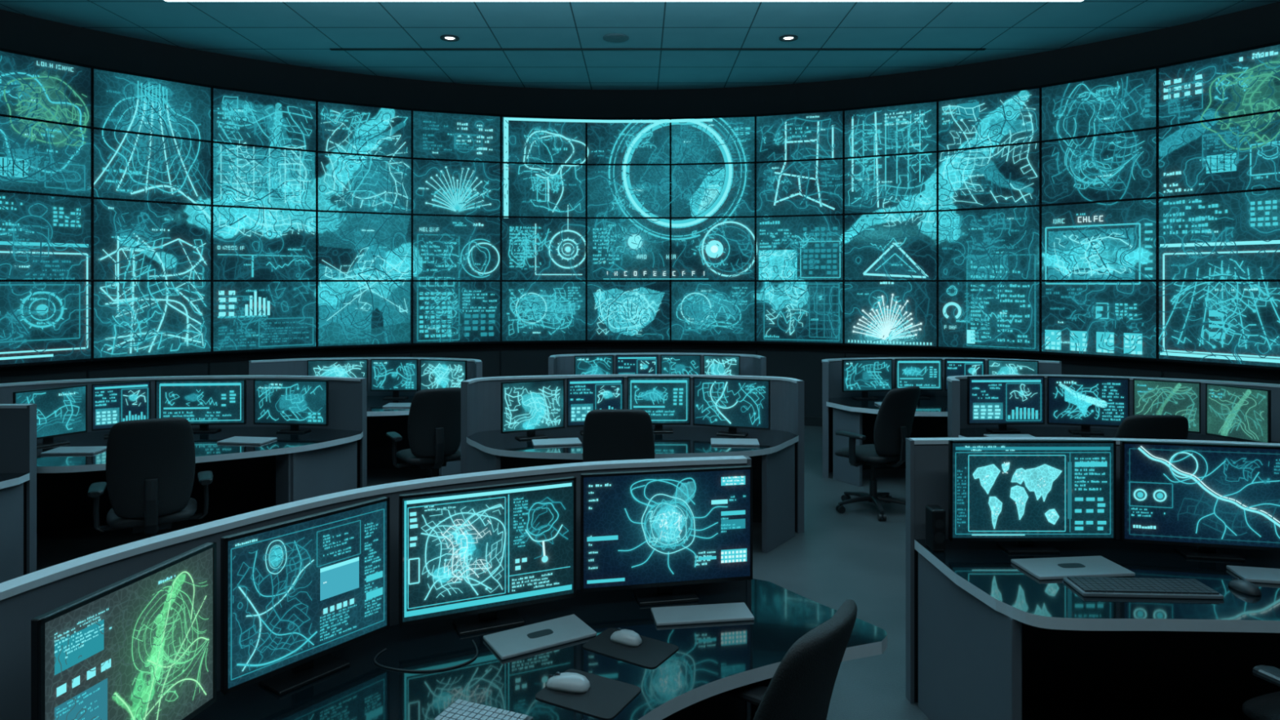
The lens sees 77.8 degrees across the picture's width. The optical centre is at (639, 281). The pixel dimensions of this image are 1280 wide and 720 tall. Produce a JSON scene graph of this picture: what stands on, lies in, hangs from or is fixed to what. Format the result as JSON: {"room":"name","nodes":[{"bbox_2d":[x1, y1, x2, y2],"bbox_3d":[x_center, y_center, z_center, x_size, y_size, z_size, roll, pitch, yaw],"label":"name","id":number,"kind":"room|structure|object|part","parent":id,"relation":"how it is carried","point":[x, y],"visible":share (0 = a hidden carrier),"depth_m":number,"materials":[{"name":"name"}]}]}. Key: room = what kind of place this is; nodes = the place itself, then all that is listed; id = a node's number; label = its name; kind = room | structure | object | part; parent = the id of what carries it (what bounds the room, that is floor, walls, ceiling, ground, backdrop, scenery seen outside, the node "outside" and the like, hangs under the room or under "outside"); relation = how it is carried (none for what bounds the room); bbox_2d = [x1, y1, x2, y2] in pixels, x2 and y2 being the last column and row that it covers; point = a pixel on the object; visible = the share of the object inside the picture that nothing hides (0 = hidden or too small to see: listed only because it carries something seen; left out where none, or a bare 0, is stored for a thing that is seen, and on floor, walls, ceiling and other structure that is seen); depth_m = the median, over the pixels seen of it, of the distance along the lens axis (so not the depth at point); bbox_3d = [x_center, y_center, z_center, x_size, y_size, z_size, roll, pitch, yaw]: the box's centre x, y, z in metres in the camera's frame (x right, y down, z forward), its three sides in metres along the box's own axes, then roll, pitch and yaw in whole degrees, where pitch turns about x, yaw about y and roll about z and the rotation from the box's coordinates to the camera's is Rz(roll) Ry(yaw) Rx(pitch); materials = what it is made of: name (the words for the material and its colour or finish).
{"room":"control room","nodes":[
{"label":"control room","id":0,"kind":"room"},
{"bbox_2d":[0,0,1279,89],"bbox_3d":[-0.155,-2.690,3.840,14.480,0.120,14.080,0,0,0],"label":"ceiling","id":1,"kind":"structure","parent":0,"point":[300,33],"depth_m":8.29,"materials":[{"name":"paint"}]},
{"bbox_2d":[440,35,459,41],"bbox_3d":[-2.050,-2.623,8.550,0.200,0.013,0.200,0,0,0],"label":"recessed light","id":2,"kind":"object","parent":1,"relation":"in","point":[445,37],"visible":1,"depth_m":8.54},
{"bbox_2d":[603,33,628,42],"bbox_3d":[-0.260,-2.620,8.550,0.280,0.018,0.280,0,0,0],"label":"recessed light","id":3,"kind":"object","parent":1,"relation":"in","point":[612,37],"depth_m":8.51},
{"bbox_2d":[164,0,1083,1],"bbox_3d":[-0.115,-2.313,5.480,6.530,0.634,0.360,0,0,0],"label":"pendant lamp","id":4,"kind":"object","parent":1,"relation":"hanging from","point":[164,0],"visible":1,"depth_m":5.63,"materials":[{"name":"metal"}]},
{"bbox_2d":[778,35,797,41],"bbox_3d":[1.600,-2.623,8.550,0.200,0.013,0.200,0,0,0],"label":"recessed light","id":5,"kind":"object","parent":1,"relation":"in","point":[785,37],"visible":1,"depth_m":8.54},
{"bbox_2d":[0,1,1279,417],"bbox_3d":[-0.155,-0.365,7.310,14.680,4.530,7.340,0,0,0],"label":"wall","id":6,"kind":"structure","parent":0,"point":[1259,25],"depth_m":9.65,"materials":[{"name":"paint"}]},
{"bbox_2d":[0,40,1279,370],"bbox_3d":[-0.155,-0.700,7.959,14.063,3.040,5.696,0,0,0],"label":"panel bezels","id":7,"kind":"object","parent":6,"relation":"attached to","point":[91,127],"visible":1,"depth_m":9.33,"materials":[{"name":"black plastic"}]},
{"bbox_2d":[0,44,1279,367],"bbox_3d":[-0.155,-0.700,7.915,13.891,3.000,5.603,0,0,0],"label":"display panels","id":8,"kind":"object","parent":7,"relation":"attached to","point":[1237,235],"visible":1,"depth_m":9.34,"materials":[{"name":"teal glass"}]},
{"bbox_2d":[0,346,1279,379],"bbox_3d":[-0.155,0.900,7.514,14.440,0.040,6.727,0,0,0],"label":"trim","id":9,"kind":"structure","parent":6,"relation":"attached to","point":[317,354],"depth_m":9.56,"materials":[{"name":"black metal"}]},
{"bbox_2d":[329,48,986,50],"bbox_3d":[0.200,-2.626,8.970,7.400,0.012,0.050,0,0,0],"label":"trim","id":10,"kind":"structure","parent":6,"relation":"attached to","point":[331,49],"depth_m":8.95,"materials":[{"name":"laminate"}]},
{"bbox_2d":[804,416,822,426],"bbox_3d":[-0.155,1.840,7.514,14.440,0.120,6.727,0,0,0],"label":"baseboard","id":11,"kind":"structure","parent":6,"relation":"attached to","point":[808,420],"depth_m":10.44,"materials":[{"name":"laminate"}]},
{"bbox_2d":[36,425,1252,719],"bbox_3d":[-0.155,1.960,3.840,14.480,0.120,14.080,0,0,0],"label":"floor","id":12,"kind":"structure","parent":0,"point":[856,556],"depth_m":5.24,"materials":[{"name":"carpet"}]},
{"bbox_2d":[0,404,36,582],"bbox_3d":[-4.452,1.325,4.411,1.544,1.150,0.921,0,0,0],"label":"control console","id":13,"kind":"object","parent":12,"relation":"on","point":[18,422],"visible":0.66,"depth_m":4.82,"materials":[{"name":"plastic"}]},
{"bbox_3d":[-3.775,1.551,4.535,0.040,0.698,0.483,0,0,13],"label":"panel","id":14,"kind":"part","parent":13,"relation":"part of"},
{"bbox_2d":[87,417,213,537],"bbox_3d":[-3.010,1.350,4.902,0.658,1.099,0.702,0,0,-30],"label":"office chair","id":15,"kind":"object","parent":12,"relation":"on","point":[150,463],"visible":0.81,"depth_m":4.67,"materials":[{"name":"fabric"}]},
{"bbox_3d":[-2.882,1.100,4.681,0.464,0.600,0.198,0,0,-30],"label":"backrest","id":16,"kind":"part","parent":15,"relation":"part of","materials":[{"name":"fabric"}]},
{"bbox_3d":[-3.027,1.431,4.933,0.490,0.101,0.490,0,0,-30],"label":"seat","id":17,"kind":"part","parent":15,"relation":"part of","materials":[{"name":"fabric"}]},
{"bbox_2d":[0,375,366,533],"bbox_3d":[-3.563,1.327,5.693,2.867,1.145,1.425,0,0,0],"label":"control console","id":18,"kind":"object","parent":12,"relation":"on","point":[322,460],"visible":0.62,"depth_m":6.07,"materials":[{"name":"plastic"}]},
{"bbox_2d":[13,384,87,448],"bbox_3d":[-4.198,0.957,5.634,0.120,0.404,0.444,0,0,32],"label":"computer monitor","id":19,"kind":"object","parent":18,"relation":"on","point":[61,411],"visible":0.83,"depth_m":5.64,"materials":[{"name":"teal glass"}]},
{"bbox_2d":[40,446,106,454],"bbox_3d":[-3.850,1.153,5.420,0.340,0.014,0.200,0,0,-4],"label":"closed laptop","id":20,"kind":"object","parent":18,"relation":"on","point":[61,450],"visible":0.83,"depth_m":5.39,"materials":[{"name":"metal"}]},
{"bbox_2d":[91,380,151,438],"bbox_3d":[-3.904,0.957,5.978,0.371,0.404,0.120,0,0,-32],"label":"computer monitor","id":21,"kind":"object","parent":18,"relation":"on","point":[112,403],"visible":0.92,"depth_m":5.93,"materials":[{"name":"teal glass"}]},
{"bbox_2d":[155,379,246,432],"bbox_3d":[-3.378,0.957,6.140,0.666,0.404,0.120,0,0,-4],"label":"computer monitor","id":22,"kind":"object","parent":18,"relation":"on","point":[203,403],"visible":0.94,"depth_m":6.09,"materials":[{"name":"teal glass"}]},
{"bbox_2d":[217,435,276,444],"bbox_3d":[-2.850,1.153,5.760,0.340,0.014,0.200,0,0,8],"label":"closed laptop","id":23,"kind":"object","parent":18,"relation":"on","point":[233,440],"visible":1,"depth_m":5.72,"materials":[{"name":"metal"}]},
{"bbox_3d":[-2.540,1.551,5.675,0.219,0.698,0.040,0,0,43],"label":"panel","id":24,"kind":"part","parent":18,"relation":"part of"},
{"bbox_2d":[253,379,328,433],"bbox_3d":[-2.675,0.957,6.130,0.598,0.404,0.120,0,0,7],"label":"computer monitor","id":25,"kind":"object","parent":18,"relation":"on","point":[294,403],"visible":1,"depth_m":6.08,"materials":[{"name":"teal glass"}]},
{"bbox_3d":[-2.320,1.551,5.840,0.040,0.698,0.556,0,0,30],"label":"panel","id":26,"kind":"part","parent":18,"relation":"part of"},
{"bbox_2d":[248,357,482,476],"bbox_3d":[-2.683,1.337,7.605,2.313,1.125,1.057,0,0,0],"label":"control console","id":27,"kind":"object","parent":12,"relation":"on","point":[380,420],"visible":0.28,"depth_m":8.06,"materials":[{"name":"laminate"}]},
{"bbox_2d":[306,359,368,391],"bbox_3d":[-2.968,0.962,7.814,0.563,0.394,0.120,0,0,-10],"label":"computer monitor","id":28,"kind":"object","parent":27,"relation":"on","point":[357,368],"visible":0.55,"depth_m":7.77,"materials":[{"name":"teal glass"}]},
{"bbox_2d":[370,359,417,399],"bbox_3d":[-2.425,0.962,7.875,0.464,0.394,0.120,0,0,0],"label":"computer monitor","id":29,"kind":"object","parent":27,"relation":"on","point":[395,375],"visible":1,"depth_m":7.83,"materials":[{"name":"teal glass"}]},
{"bbox_2d":[382,403,411,407],"bbox_3d":[-2.200,1.153,7.400,0.340,0.014,0.200,0,0,0],"label":"closed laptop","id":30,"kind":"object","parent":27,"relation":"on","point":[388,405],"visible":0.52,"depth_m":7.35,"materials":[{"name":"metal"}]},
{"bbox_2d":[419,359,466,390],"bbox_3d":[-1.913,0.962,7.793,0.504,0.394,0.120,0,0,16],"label":"computer monitor","id":31,"kind":"object","parent":27,"relation":"on","point":[433,373],"visible":0.88,"depth_m":7.75,"materials":[{"name":"teal glass"}]},
{"bbox_3d":[-1.735,1.551,7.500,0.040,0.698,0.378,0,0,37],"label":"panel","id":32,"kind":"part","parent":27,"relation":"part of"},
{"bbox_2d":[386,386,461,478],"bbox_3d":[-1.730,1.370,6.532,0.658,1.059,0.702,0,0,-30],"label":"office chair","id":33,"kind":"object","parent":12,"relation":"on","point":[434,417],"visible":0.76,"depth_m":6.29,"materials":[{"name":"fabric"}]},
{"bbox_3d":[-1.748,1.431,6.563,0.490,0.101,0.490,0,0,-30],"label":"seat","id":34,"kind":"part","parent":33,"relation":"part of","materials":[{"name":"fabric"}]},
{"bbox_3d":[-1.602,1.120,6.311,0.464,0.560,0.198,0,0,-30],"label":"backrest","id":35,"kind":"part","parent":33,"relation":"part of","materials":[{"name":"fabric"}]},
{"bbox_2d":[0,455,887,719],"bbox_3d":[-0.523,1.298,1.954,1.589,1.205,3.074,0,0,32],"label":"control console","id":36,"kind":"object","parent":12,"relation":"on","point":[711,660],"visible":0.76,"depth_m":2.38,"materials":[{"name":"laminate"}]},
{"bbox_2d":[31,542,216,719],"bbox_3d":[-1.209,0.922,1.852,0.120,0.476,0.489,0,0,12],"label":"computer monitor","id":37,"kind":"object","parent":36,"relation":"on","point":[142,645],"visible":1,"depth_m":1.83,"materials":[{"name":"black plastic"}]},
{"bbox_2d":[220,496,390,695],"bbox_3d":[-0.988,0.922,2.342,0.120,0.476,0.511,0,0,38],"label":"computer monitor","id":38,"kind":"object","parent":36,"relation":"on","point":[295,593],"visible":1,"depth_m":2.29,"materials":[{"name":"black plastic"}]},
{"bbox_2d":[373,640,478,671],"bbox_3d":[-0.657,1.157,2.442,0.312,0.005,0.180,0,0,-13],"label":"cable","id":39,"kind":"object","parent":36,"relation":"on","point":[473,641],"visible":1,"depth_m":2.38,"materials":[{"name":"black rubber"}]},
{"bbox_2d":[432,698,533,719],"bbox_3d":[-0.415,1.149,2.075,0.240,0.020,0.130,0,0,22],"label":"keyboard","id":40,"kind":"object","parent":36,"relation":"on","point":[460,709],"visible":1,"depth_m":2.09,"materials":[{"name":"white plastic"}]},
{"bbox_2d":[398,475,576,635],"bbox_3d":[-0.514,0.922,2.694,0.594,0.476,0.120,0,0,-24],"label":"computer monitor","id":41,"kind":"object","parent":36,"relation":"on","point":[482,550],"visible":1,"depth_m":2.65,"materials":[{"name":"black plastic"}]},
{"bbox_2d":[483,613,596,659],"bbox_3d":[-0.325,1.153,2.585,0.330,0.013,0.170,0,0,-31],"label":"closed laptop","id":42,"kind":"object","parent":36,"relation":"on","point":[522,640],"visible":1,"depth_m":2.57,"materials":[{"name":"metal"}]},
{"bbox_2d":[535,668,640,719],"bbox_3d":[-0.145,1.158,2.235,0.250,0.003,0.190,0,0,28],"label":"mouse pad","id":43,"kind":"object","parent":36,"relation":"on","point":[606,698],"visible":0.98,"depth_m":2.21,"materials":[{"name":"rubber"}]},
{"bbox_2d":[546,671,590,693],"bbox_3d":[-0.205,1.137,2.265,0.125,0.036,0.072,0,0,15],"label":"computer mouse","id":44,"kind":"object","parent":43,"relation":"on","point":[566,682],"visible":1,"depth_m":2.24,"materials":[{"name":"white plastic"}]},
{"bbox_2d":[582,627,678,668],"bbox_3d":[-0.030,1.158,2.515,0.270,0.003,0.170,0,0,32],"label":"mouse pad","id":45,"kind":"object","parent":36,"relation":"on","point":[651,652],"visible":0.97,"depth_m":2.50,"materials":[{"name":"rubber"}]},
{"bbox_2d":[610,627,641,647],"bbox_3d":[-0.045,1.137,2.550,0.105,0.036,0.060,0,0,30],"label":"computer mouse","id":46,"kind":"object","parent":45,"relation":"on","point":[627,637],"visible":1,"depth_m":2.53,"materials":[{"name":"white plastic"}]},
{"bbox_2d":[580,465,752,605],"bbox_3d":[0.094,0.922,2.917,0.636,0.476,0.120,0,0,-11],"label":"computer monitor","id":47,"kind":"object","parent":36,"relation":"on","point":[661,529],"visible":1,"depth_m":2.87,"materials":[{"name":"black plastic"}]},
{"bbox_2d":[650,602,754,626],"bbox_3d":[0.215,1.153,2.755,0.340,0.012,0.130,0,0,-8],"label":"keyboard","id":48,"kind":"object","parent":36,"relation":"on","point":[736,611],"visible":1,"depth_m":2.74,"materials":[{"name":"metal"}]},
{"bbox_3d":[0.520,1.551,2.850,0.040,0.698,0.412,0,0,-23],"label":"panel","id":49,"kind":"part","parent":36,"relation":"part of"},
{"bbox_2d":[582,408,654,462],"bbox_3d":[-0.130,1.342,5.199,0.658,1.114,0.702,0,0,1],"label":"office chair","id":50,"kind":"object","parent":12,"relation":"on","point":[608,434],"visible":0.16,"depth_m":4.91,"materials":[{"name":"fabric"}]},
{"bbox_2d":[461,373,804,552],"bbox_3d":[-0.050,1.325,5.887,2.587,1.150,1.087,0,0,0],"label":"control console","id":51,"kind":"object","parent":12,"relation":"on","point":[778,462],"visible":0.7,"depth_m":5.94,"materials":[{"name":"plastic"}]},
{"bbox_3d":[-1.130,1.551,5.720,0.040,0.698,0.456,0,0,-38],"label":"panel","id":52,"kind":"part","parent":51,"relation":"part of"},
{"bbox_2d":[500,378,564,440],"bbox_3d":[-0.805,0.945,5.890,0.486,0.430,0.120,0,0,-27],"label":"computer monitor","id":53,"kind":"object","parent":51,"relation":"on","point":[530,406],"visible":1,"depth_m":5.85,"materials":[{"name":"teal glass"}]},
{"bbox_2d":[531,437,582,446],"bbox_3d":[-0.600,1.153,5.700,0.340,0.014,0.200,0,0,-12],"label":"closed laptop","id":54,"kind":"object","parent":51,"relation":"on","point":[570,441],"visible":1,"depth_m":5.67,"materials":[{"name":"metal"}]},
{"bbox_2d":[566,376,623,435],"bbox_3d":[-0.346,0.945,6.084,0.436,0.430,0.120,0,0,-10],"label":"computer monitor","id":55,"kind":"object","parent":51,"relation":"on","point":[584,395],"visible":0.68,"depth_m":6.03,"materials":[{"name":"teal glass"}]},
{"bbox_2d":[627,376,690,432],"bbox_3d":[0.145,0.945,6.145,0.484,0.430,0.120,0,0,0],"label":"computer monitor","id":56,"kind":"object","parent":51,"relation":"on","point":[666,399],"visible":0.88,"depth_m":6.10,"materials":[{"name":"teal glass"}]},
{"bbox_2d":[693,376,770,436],"bbox_3d":[0.700,0.945,6.022,0.589,0.430,0.120,0,0,20],"label":"computer monitor","id":57,"kind":"object","parent":51,"relation":"on","point":[731,403],"visible":1,"depth_m":5.98,"materials":[{"name":"teal glass"}]},
{"bbox_2d":[711,438,759,446],"bbox_3d":[0.680,1.153,5.700,0.340,0.014,0.200,0,0,4],"label":"closed laptop","id":58,"kind":"object","parent":51,"relation":"on","point":[714,442],"visible":1,"depth_m":5.67,"materials":[{"name":"metal"}]},
{"bbox_3d":[1.005,1.551,5.745,0.040,0.698,0.458,0,0,36],"label":"panel","id":59,"kind":"part","parent":51,"relation":"part of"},
{"bbox_2d":[548,352,766,376],"bbox_3d":[0.175,1.330,7.952,2.197,1.140,1.080,0,0,0],"label":"control console","id":60,"kind":"object","parent":12,"relation":"on","point":[558,364],"visible":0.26,"depth_m":8.25,"materials":[{"name":"plastic"}]},
{"bbox_2d":[574,355,613,374],"bbox_3d":[-0.479,0.957,8.164,0.402,0.404,0.120,0,0,-11],"label":"computer monitor","id":61,"kind":"object","parent":60,"relation":"on","point":[584,364],"visible":0.6,"depth_m":8.12,"materials":[{"name":"teal glass"}]},
{"bbox_2d":[616,354,657,373],"bbox_3d":[-0.033,0.957,8.230,0.435,0.404,0.120,0,0,-4],"label":"computer monitor","id":62,"kind":"object","parent":60,"relation":"on","point":[633,363],"visible":0.57,"depth_m":8.18,"materials":[{"name":"teal glass"}]},
{"bbox_2d":[660,354,701,374],"bbox_3d":[0.423,0.957,8.230,0.415,0.404,0.120,0,0,4],"label":"computer monitor","id":63,"kind":"object","parent":60,"relation":"on","point":[670,364],"visible":0.65,"depth_m":8.18,"materials":[{"name":"teal glass"}]},
{"bbox_2d":[703,355,740,375],"bbox_3d":[0.845,0.957,8.164,0.373,0.404,0.120,0,0,12],"label":"computer monitor","id":64,"kind":"object","parent":60,"relation":"on","point":[727,365],"visible":0.55,"depth_m":8.12,"materials":[{"name":"teal glass"}]},
{"bbox_2d":[723,599,857,719],"bbox_3d":[0.217,1.362,2.137,0.702,1.074,0.658,0,0,37],"label":"office chair","id":65,"kind":"object","parent":12,"relation":"on","point":[801,687],"visible":0.98,"depth_m":1.87,"materials":[{"name":"fabric"}]},
{"bbox_2d":[835,386,920,520],"bbox_3d":[1.952,1.370,6.582,0.658,1.059,0.702,0,0,-33],"label":"office chair","id":66,"kind":"object","parent":12,"relation":"on","point":[894,420],"visible":0.97,"depth_m":6.36,"materials":[{"name":"fabric"}]},
{"bbox_3d":[1.932,1.431,6.612,0.490,0.101,0.490,0,0,-33],"label":"seat","id":67,"kind":"part","parent":66,"relation":"part of","materials":[{"name":"fabric"}]},
{"bbox_3d":[2.091,1.120,6.369,0.464,0.560,0.198,0,0,-33],"label":"backrest","id":68,"kind":"part","parent":66,"relation":"part of","materials":[{"name":"fabric"}]},
{"bbox_2d":[821,357,1061,486],"bbox_3d":[2.938,1.337,7.601,2.344,1.125,1.065,0,0,0],"label":"control console","id":69,"kind":"object","parent":12,"relation":"on","point":[841,411],"visible":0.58,"depth_m":7.72,"materials":[{"name":"laminate"}]},
{"bbox_3d":[1.960,1.551,7.500,0.040,0.698,0.333,0,0,-33],"label":"panel","id":70,"kind":"part","parent":69,"relation":"part of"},
{"bbox_2d":[841,358,892,399],"bbox_3d":[2.232,0.962,7.854,0.524,0.394,0.120,0,0,-11],"label":"computer monitor","id":71,"kind":"object","parent":69,"relation":"on","point":[863,375],"visible":1,"depth_m":7.81,"materials":[{"name":"teal glass"}]},
{"bbox_2d":[894,358,942,398],"bbox_3d":[2.765,0.962,7.915,0.464,0.394,0.120,0,0,0],"label":"computer monitor","id":72,"kind":"object","parent":69,"relation":"on","point":[926,374],"visible":0.92,"depth_m":7.87,"materials":[{"name":"teal glass"}]},
{"bbox_2d":[944,358,984,391],"bbox_3d":[3.215,0.962,7.885,0.376,0.394,0.120,0,0,6],"label":"computer monitor","id":73,"kind":"object","parent":69,"relation":"on","point":[953,367],"visible":0.59,"depth_m":7.84,"materials":[{"name":"teal glass"}]},
{"bbox_2d":[987,359,1038,374],"bbox_3d":[3.650,0.962,7.777,0.449,0.394,0.120,0,0,19],"label":"computer monitor","id":74,"kind":"object","parent":69,"relation":"on","point":[995,366],"visible":0.33,"depth_m":7.73,"materials":[{"name":"teal glass"}]},
{"bbox_2d":[906,436,1279,719],"bbox_3d":[2.284,1.308,3.123,2.248,1.185,0.974,0,0,7],"label":"control console","id":75,"kind":"object","parent":12,"relation":"on","point":[985,636],"visible":0.57,"depth_m":3.41,"materials":[{"name":"laminate"}]},
{"bbox_2d":[925,505,945,551],"bbox_3d":[1.285,1.070,3.450,0.060,0.178,0.091,0,0,0],"label":"speaker","id":76,"kind":"object","parent":75,"relation":"on","point":[935,514],"visible":1,"depth_m":3.41},
{"bbox_3d":[1.304,1.551,3.190,0.040,0.698,0.725,0,0,-7],"label":"panel","id":77,"kind":"part","parent":75,"relation":"part of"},
{"bbox_2d":[948,440,1115,553],"bbox_3d":[1.683,0.921,3.445,0.708,0.478,0.120,0,0,0],"label":"computer monitor","id":78,"kind":"object","parent":75,"relation":"on","point":[1025,492],"visible":1,"depth_m":3.40,"materials":[{"name":"black plastic"}]},
{"bbox_2d":[1010,555,1134,580],"bbox_3d":[1.740,1.152,3.200,0.400,0.015,0.200,0,0,-6],"label":"closed laptop","id":79,"kind":"object","parent":75,"relation":"on","point":[1043,568],"visible":0.99,"depth_m":3.18,"materials":[{"name":"metal"}]},
{"bbox_2d":[1062,576,1223,599],"bbox_3d":[1.885,1.149,2.985,0.500,0.020,0.160,0,0,3],"label":"keyboard","id":80,"kind":"object","parent":75,"relation":"on","point":[1114,587],"visible":1,"depth_m":2.95,"materials":[{"name":"black plastic"}]},
{"bbox_2d":[1120,440,1279,561],"bbox_3d":[2.411,0.921,3.364,0.703,0.478,0.120,0,0,11],"label":"computer monitor","id":81,"kind":"object","parent":75,"relation":"on","point":[1207,496],"visible":1,"depth_m":3.33,"materials":[{"name":"black plastic"}]},
{"bbox_2d":[1227,577,1261,595],"bbox_3d":[2.270,1.140,2.980,0.062,0.036,0.110,0,0,-10],"label":"computer mouse","id":82,"kind":"object","parent":75,"relation":"on","point":[1246,587],"visible":1,"depth_m":2.96,"materials":[{"name":"black plastic"}]},
{"bbox_2d":[1226,564,1279,584],"bbox_3d":[2.520,1.153,3.100,0.340,0.014,0.150,0,0,12],"label":"closed laptop","id":83,"kind":"object","parent":75,"relation":"on","point":[1257,575],"visible":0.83,"depth_m":3.11,"materials":[{"name":"metal"}]},
{"bbox_2d":[946,374,1279,443],"bbox_3d":[3.735,1.325,5.678,2.861,1.150,1.203,0,0,26],"label":"control console","id":84,"kind":"object","parent":12,"relation":"on","point":[957,426],"visible":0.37,"depth_m":6.04,"materials":[{"name":"laminate"}]},
{"bbox_2d":[967,376,1044,432],"bbox_3d":[2.818,0.945,6.155,0.594,0.430,0.120,0,0,-2],"label":"computer monitor","id":85,"kind":"object","parent":84,"relation":"on","point":[1002,401],"visible":1,"depth_m":6.11,"materials":[{"name":"teal glass"}]},
{"bbox_2d":[983,434,1033,437],"bbox_3d":[2.750,1.153,5.860,0.340,0.014,0.200,0,0,0],"label":"closed laptop","id":86,"kind":"object","parent":84,"relation":"on","point":[984,435],"visible":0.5,"depth_m":5.91,"materials":[{"name":"metal"}]},
{"bbox_2d":[1047,376,1129,434],"bbox_3d":[3.426,0.945,6.094,0.562,0.430,0.120,0,0,14],"label":"computer monitor","id":87,"kind":"object","parent":84,"relation":"on","point":[1086,402],"visible":0.99,"depth_m":6.05,"materials":[{"name":"teal glass"}]},
{"bbox_2d":[1133,378,1200,433],"bbox_3d":[3.904,0.945,5.888,0.416,0.430,0.120,0,0,31],"label":"computer monitor","id":88,"kind":"object","parent":84,"relation":"on","point":[1150,397],"visible":0.74,"depth_m":5.84,"materials":[{"name":"green glass"}]},
{"bbox_2d":[1205,382,1271,443],"bbox_3d":[4.196,0.945,5.544,0.120,0.430,0.401,0,0,-25],"label":"computer monitor","id":89,"kind":"object","parent":84,"relation":"on","point":[1241,414],"visible":0.97,"depth_m":5.51,"materials":[{"name":"green glass"}]},
{"bbox_2d":[1114,414,1188,439],"bbox_3d":[3.199,1.360,5.199,0.658,1.079,0.702,0,0,2],"label":"office chair","id":90,"kind":"object","parent":12,"relation":"on","point":[1136,426],"visible":0.16,"depth_m":4.88,"materials":[{"name":"fabric"}]},
{"bbox_2d":[1241,665,1279,719],"bbox_3d":[2.306,1.370,2.500,0.658,1.059,0.702,0,0,-18],"label":"office chair","id":91,"kind":"object","parent":12,"relation":"on","point":[1267,706],"visible":1,"depth_m":2.61,"materials":[{"name":"fabric"}]},
{"bbox_3d":[2.296,1.431,2.534,0.490,0.101,0.490,0,0,-18],"label":"seat","id":92,"kind":"part","parent":91,"relation":"part of","materials":[{"name":"fabric"}]}
]}

